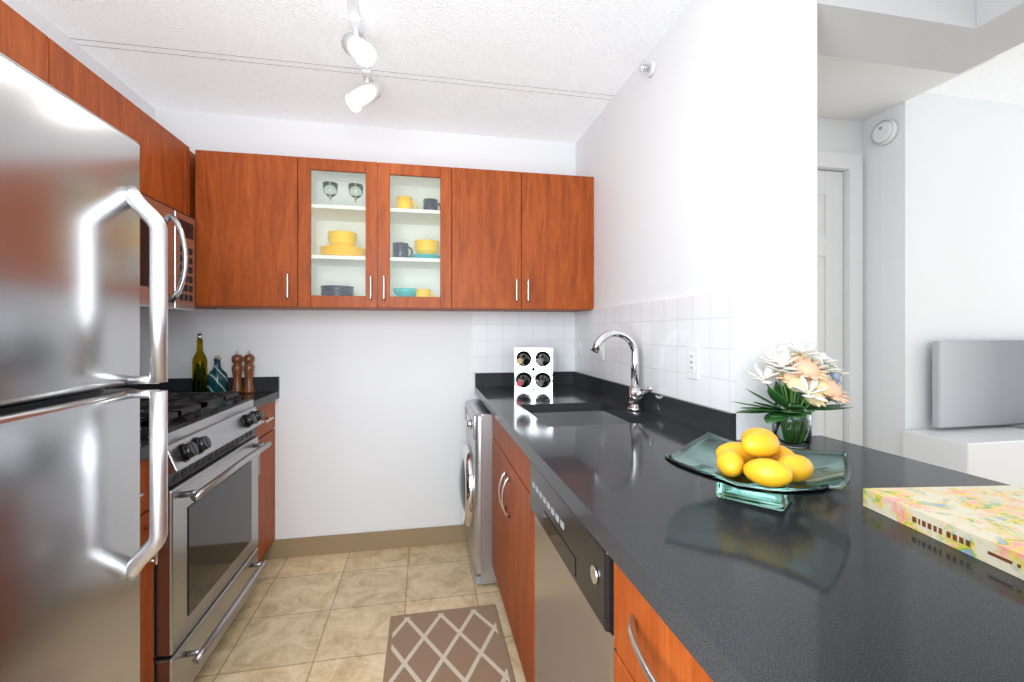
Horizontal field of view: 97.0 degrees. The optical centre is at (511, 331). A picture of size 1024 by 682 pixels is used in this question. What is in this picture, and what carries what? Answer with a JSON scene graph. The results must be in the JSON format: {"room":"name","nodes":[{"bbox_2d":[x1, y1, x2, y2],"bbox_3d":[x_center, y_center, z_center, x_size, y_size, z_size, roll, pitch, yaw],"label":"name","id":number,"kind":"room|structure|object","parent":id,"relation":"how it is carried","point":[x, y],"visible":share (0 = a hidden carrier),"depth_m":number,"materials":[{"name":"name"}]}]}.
{"room":"kitchen","nodes":[
{"label":"kitchen","id":0,"kind":"room"},
{"bbox_2d":[2,0,154,389],"bbox_3d":[-1.454,0.040,-0.170,0.120,2.440,5.220,0,0,-11],"label":"wall","id":1,"kind":"structure","parent":0,"point":[34,17],"depth_m":1.97,"materials":[{"name":"white paint"}]},
{"bbox_2d":[0,0,59,90],"bbox_3d":[-1.461,-0.678,1.024,0.318,0.375,0.566,0,0,-11],"label":"upper cabinet","id":2,"kind":"object","parent":1,"relation":"attached to","point":[21,41],"depth_m":1.26,"materials":[{"name":"brown wood"}]},
{"bbox_2d":[60,46,139,144],"bbox_3d":[-1.551,-0.678,1.490,0.318,0.375,0.384,0,0,-11],"label":"upper cabinet","id":3,"kind":"object","parent":1,"relation":"attached to","point":[78,82],"depth_m":1.53,"materials":[{"name":"brown wood"}]},
{"bbox_2d":[140,109,191,216],"bbox_3d":[-1.624,-0.678,1.866,0.318,0.375,0.383,0,0,-11],"label":"upper cabinet","id":4,"kind":"object","parent":1,"relation":"attached to","point":[167,167],"depth_m":1.92,"materials":[{"name":"brown wood"}]},
{"bbox_2d":[140,192,194,310],"bbox_3d":[-1.533,-0.307,1.689,0.428,0.424,0.756,0,0,-11],"label":"over-the-range microwave","id":5,"kind":"object","parent":4,"relation":"attached to","point":[181,259],"visible":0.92,"depth_m":1.89,"materials":[{"name":"silver metal"}]},
{"bbox_2d":[192,153,215,308],"bbox_3d":[-1.698,-0.492,2.244,0.318,0.746,0.383,0,0,-11],"label":"upper cabinet","id":6,"kind":"object","parent":1,"relation":"attached to","point":[193,155],"depth_m":2.20,"materials":[{"name":"brown wood"}]},
{"bbox_2d":[193,542,525,681],"bbox_3d":[1.602,1.285,0.667,6.600,0.050,5.700,0,0,-11],"label":"floor","id":7,"kind":"structure","parent":0,"point":[321,618],"depth_m":2.05,"materials":[{"name":"tile"}]},
{"bbox_2d":[0,52,167,681],"bbox_3d":[-1.113,0.403,0.622,0.802,1.715,0.765,0,0,-11],"label":"refrigerator","id":8,"kind":"object","parent":7,"relation":"on","point":[75,207],"visible":1,"depth_m":0.85,"materials":[{"name":"silver metal"}]},
{"bbox_2d":[140,458,157,681],"bbox_3d":[-1.348,0.815,1.156,0.587,0.890,0.353,0,0,-11],"label":"base cabinet","id":9,"kind":"object","parent":7,"relation":"on","point":[146,574],"depth_m":1.34,"materials":[{"name":"brown wood"}]},
{"bbox_2d":[140,391,271,681],"bbox_3d":[-1.388,0.769,1.717,0.688,0.982,0.760,0,0,-11],"label":"range","id":10,"kind":"object","parent":7,"relation":"on","point":[208,568],"visible":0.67,"depth_m":1.62,"materials":[{"name":"silver metal"}]},
{"bbox_2d":[255,400,274,561],"bbox_3d":[-1.564,0.815,2.268,0.587,0.890,0.385,0,0,-11],"label":"base cabinet","id":11,"kind":"object","parent":7,"relation":"on","point":[265,431],"depth_m":2.37,"materials":[{"name":"brown wood"}]},
{"bbox_2d":[105,376,279,461],"bbox_3d":[-1.447,0.310,1.721,0.610,0.120,1.506,0,0,-11],"label":"countertop","id":12,"kind":"structure","parent":11,"relation":"on","point":[267,389],"depth_m":2.40,"materials":[{"name":"black stone"}]},
{"bbox_2d":[192,334,206,391],"bbox_3d":[-1.638,0.171,2.380,0.066,0.318,0.066,0,0,-11],"label":"oil bottle","id":13,"kind":"object","parent":12,"relation":"on","point":[199,372],"visible":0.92,"depth_m":2.36,"materials":[{"name":"green glass"}]},
{"bbox_2d":[207,356,227,391],"bbox_3d":[-1.551,0.230,2.386,0.094,0.200,0.094,0,0,-11],"label":"ceramic bottle","id":14,"kind":"object","parent":12,"relation":"on","point":[217,378],"visible":0.9,"depth_m":2.36,"materials":[{"name":"teal ceramic"}]},
{"bbox_2d":[231,351,242,392],"bbox_3d":[-1.465,0.218,2.417,0.060,0.223,0.060,0,0,-11],"label":"pepper mill","id":15,"kind":"object","parent":12,"relation":"on","point":[237,361],"visible":0.9,"depth_m":2.40,"materials":[{"name":"brown wood"}]},
{"bbox_2d":[243,351,254,392],"bbox_3d":[-1.411,0.218,2.433,0.060,0.223,0.060,0,0,-11],"label":"pepper mill","id":16,"kind":"object","parent":12,"relation":"on","point":[248,360],"visible":1,"depth_m":2.42,"materials":[{"name":"brown wood"}]},
{"bbox_2d":[383,604,515,681],"bbox_3d":[-0.143,1.255,1.200,0.467,0.008,1.710,0,0,-11],"label":"rug","id":17,"kind":"object","parent":7,"relation":"on","point":[466,644],"visible":1,"depth_m":1.79,"materials":[{"name":"brown fabric"}]},
{"bbox_2d":[459,399,496,584],"bbox_3d":[0.077,0.833,2.523,0.737,0.855,0.495,0,0,-11],"label":"washing machine","id":18,"kind":"object","parent":7,"relation":"on","point":[475,482],"visible":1,"depth_m":2.24,"materials":[{"name":"silver metal"}]},
{"bbox_2d":[530,462,615,681],"bbox_3d":[0.407,0.826,1.155,0.611,0.868,0.588,0,0,-11],"label":"dishwasher","id":19,"kind":"object","parent":7,"relation":"on","point":[574,601],"visible":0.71,"depth_m":1.05,"materials":[{"name":"grey metal"}]},
{"bbox_2d":[614,562,712,681],"bbox_3d":[0.538,0.816,0.642,0.642,0.888,0.459,0,0,-11],"label":"base cabinet","id":20,"kind":"object","parent":7,"relation":"on","point":[649,646],"depth_m":0.68,"materials":[{"name":"brown wood"}]},
{"bbox_2d":[475,330,1023,681],"bbox_3d":[0.553,0.258,1.186,0.937,0.532,3.318,0,0,-11],"label":"countertop","id":21,"kind":"structure","parent":20,"relation":"on","point":[844,584],"depth_m":0.67,"materials":[{"name":"black stone"}]},
{"bbox_2d":[514,347,555,390],"bbox_3d":[0.125,0.211,2.557,0.215,0.236,0.338,0,0,11],"label":"wine rack","id":22,"kind":"object","parent":21,"relation":"on","point":[534,368],"visible":1,"depth_m":2.52,"materials":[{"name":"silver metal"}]},
{"bbox_2d":[590,330,653,411],"bbox_3d":[0.444,0.161,1.834,0.228,0.338,0.164,0,0,-11],"label":"faucet","id":23,"kind":"object","parent":21,"relation":"on","point":[640,400],"depth_m":1.88,"materials":[{"name":"silver metal"}]},
{"bbox_2d":[665,428,850,510],"bbox_3d":[0.487,0.263,0.904,0.371,0.132,0.371,0,0,-11],"label":"fruit bowl","id":24,"kind":"object","parent":21,"relation":"on","point":[762,467],"visible":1,"depth_m":0.87,"materials":[{"name":"teal glass"}]},
{"bbox_2d":[731,337,854,448],"bbox_3d":[0.808,0.173,1.282,0.405,0.313,0.214,0,0,-11],"label":"flower vase","id":25,"kind":"object","parent":21,"relation":"on","point":[797,397],"visible":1,"depth_m":1.27,"materials":[{"name":"clear glass"}]},
{"bbox_2d":[863,485,1023,579],"bbox_3d":[0.823,0.313,0.685,0.301,0.033,0.360,0,0,-3],"label":"cookbook","id":26,"kind":"object","parent":21,"relation":"on","point":[985,524],"visible":1,"depth_m":0.74,"materials":[{"name":"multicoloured paper"}]},
{"bbox_2d":[903,425,1023,487],"bbox_3d":[2.864,0.870,2.252,1.920,0.780,0.270,0,0,-11],"label":"tv console","id":27,"kind":"object","parent":7,"relation":"on","point":[994,453],"visible":0.19,"depth_m":2.00,"materials":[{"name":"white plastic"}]},
{"bbox_2d":[932,340,1023,428],"bbox_3d":[2.774,0.262,2.295,1.480,0.434,0.130,0,0,-11],"label":"screen","id":28,"kind":"object","parent":27,"relation":"on","point":[977,382],"visible":1,"depth_m":2.21,"materials":[{"name":"grey plastic"}]},
{"bbox_2d":[155,109,575,539],"bbox_3d":[-0.715,0.040,2.693,2.822,2.440,0.120,0,0,-11],"label":"wall","id":29,"kind":"structure","parent":0,"point":[370,429],"depth_m":2.60,"materials":[{"name":"white paint"}]},
{"bbox_2d":[261,524,466,559],"bbox_3d":[-0.782,1.208,2.615,1.219,0.105,0.008,0,0,-11],"label":"baseboard","id":30,"kind":"structure","parent":29,"relation":"attached to","point":[343,543],"depth_m":2.60,"materials":[{"name":"beige plastic"}]},
{"bbox_2d":[195,150,593,311],"bbox_3d":[-0.551,-0.492,2.484,2.002,0.745,0.349,0,0,-11],"label":"upper cabinet","id":31,"kind":"object","parent":29,"relation":"attached to","point":[275,232],"visible":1,"depth_m":2.38,"materials":[{"name":"brown wood"}]},
{"bbox_2d":[472,311,574,372],"bbox_3d":[0.081,0.062,2.782,0.650,0.375,0.008,0,0,-11],"label":"tiles","id":32,"kind":"structure","parent":29,"relation":"attached to","point":[498,338],"depth_m":2.77,"materials":[{"name":"white tile"}]},
{"bbox_2d":[24,0,1023,143],"bbox_3d":[1.602,-1.230,0.667,6.600,0.101,5.700,0,0,-11],"label":"ceiling","id":33,"kind":"structure","parent":0,"point":[562,71],"depth_m":1.96,"materials":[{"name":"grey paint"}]},
{"bbox_2d":[341,0,380,111],"bbox_3d":[-0.579,-1.073,1.650,0.163,0.212,0.960,0,0,-11],"label":"track light","id":34,"kind":"object","parent":33,"relation":"attached to","point":[357,48],"visible":1,"depth_m":1.69,"materials":[{"name":"white plastic"}]},
{"bbox_2d":[817,55,994,121],"bbox_3d":[1.402,-1.152,2.046,1.086,0.054,0.574,0,0,-11],"label":"ceiling soffit","id":35,"kind":"structure","parent":33,"relation":"attached to","point":[854,90],"depth_m":2.07,"materials":[{"name":"white paint"}]},
{"bbox_2d":[817,0,1023,73],"bbox_3d":[1.560,-1.109,0.738,0.897,0.139,2.054,0,0,-11],"label":"ceiling beam","id":36,"kind":"structure","parent":33,"relation":"attached to","point":[955,36],"depth_m":1.57,"materials":[{"name":"white paint"}]},
{"bbox_2d":[576,0,816,439],"bbox_3d":[0.683,0.040,2.142,0.287,2.440,1.495,0,0,-11],"label":"wall","id":37,"kind":"structure","parent":0,"point":[696,155],"depth_m":1.44,"materials":[{"name":"white paint"}]},
{"bbox_2d":[638,59,655,77],"bbox_3d":[0.558,-1.098,1.891,0.054,0.068,0.068,0,0,-11],"label":"sprinkler head","id":38,"kind":"object","parent":37,"relation":"attached to","point":[649,67],"visible":0.98,"depth_m":1.88},
{"bbox_2d":[575,290,736,413],"bbox_3d":[0.539,0.062,2.109,0.008,0.375,1.486,0,0,-11],"label":"tiles","id":39,"kind":"structure","parent":37,"relation":"attached to","point":[664,333],"depth_m":1.72,"materials":[{"name":"white tile"}]},
{"bbox_2d":[577,337,581,356],"bbox_3d":[0.405,0.095,2.747,0.012,0.118,0.072,0,0,-11],"label":"electrical outlet plate","id":40,"kind":"object","parent":39,"relation":"attached to","point":[579,346],"visible":1,"depth_m":2.73,"materials":[{"name":"white plastic"}]},
{"bbox_2d":[598,342,603,360],"bbox_3d":[0.470,0.095,2.414,0.012,0.118,0.072,0,0,-11],"label":"electrical outlet plate","id":41,"kind":"object","parent":39,"relation":"attached to","point":[601,354],"visible":0.54,"depth_m":2.40,"materials":[{"name":"white plastic"}]},
{"bbox_2d":[686,345,698,379],"bbox_3d":[0.632,0.108,1.589,0.008,0.118,0.072,0,0,-11],"label":"electrical outlet plate","id":42,"kind":"object","parent":39,"relation":"attached to","point":[692,361],"visible":1,"depth_m":1.58,"materials":[{"name":"white plastic"}]},
{"bbox_2d":[817,117,862,441],"bbox_3d":[1.395,0.040,2.400,1.208,2.440,0.120,0,0,-11],"label":"wall","id":43,"kind":"structure","parent":0,"point":[839,135],"depth_m":2.42,"materials":[{"name":"white paint"}]},
{"bbox_2d":[817,170,842,440],"bbox_3d":[1.434,0.199,2.349,0.704,2.107,0.115,0,0,-11],"label":"hall door","id":44,"kind":"structure","parent":43,"relation":"in","point":[830,268],"depth_m":2.42,"materials":[{"name":"white paint"}]},
{"bbox_2d":[817,151,862,445],"bbox_3d":[1.436,0.160,2.337,0.870,2.200,0.017,0,0,-11],"label":"door frame","id":45,"kind":"structure","parent":43,"relation":"attached to","point":[852,164],"depth_m":2.40,"materials":[{"name":"white paint"}]},
{"bbox_2d":[863,113,880,450],"bbox_3d":[1.950,0.040,2.395,0.120,2.440,0.099,0,0,-11],"label":"wall","id":46,"kind":"structure","parent":0,"point":[871,295],"depth_m":2.38,"materials":[{"name":"white paint"}]},
{"bbox_2d":[881,92,1023,456],"bbox_3d":[3.232,0.040,2.532,2.690,2.440,0.120,0,0,-11],"label":"wall","id":47,"kind":"structure","parent":0,"point":[952,218],"depth_m":2.28,"materials":[{"name":"white paint"}]},
{"bbox_2d":[871,119,898,145],"bbox_3d":[1.885,-1.010,2.301,0.040,0.124,0.124,0,0,-11],"label":"smoke detector","id":48,"kind":"object","parent":47,"relation":"attached to","point":[884,132],"visible":0.94,"depth_m":2.28,"materials":[{"name":"white plastic"}]}
]}

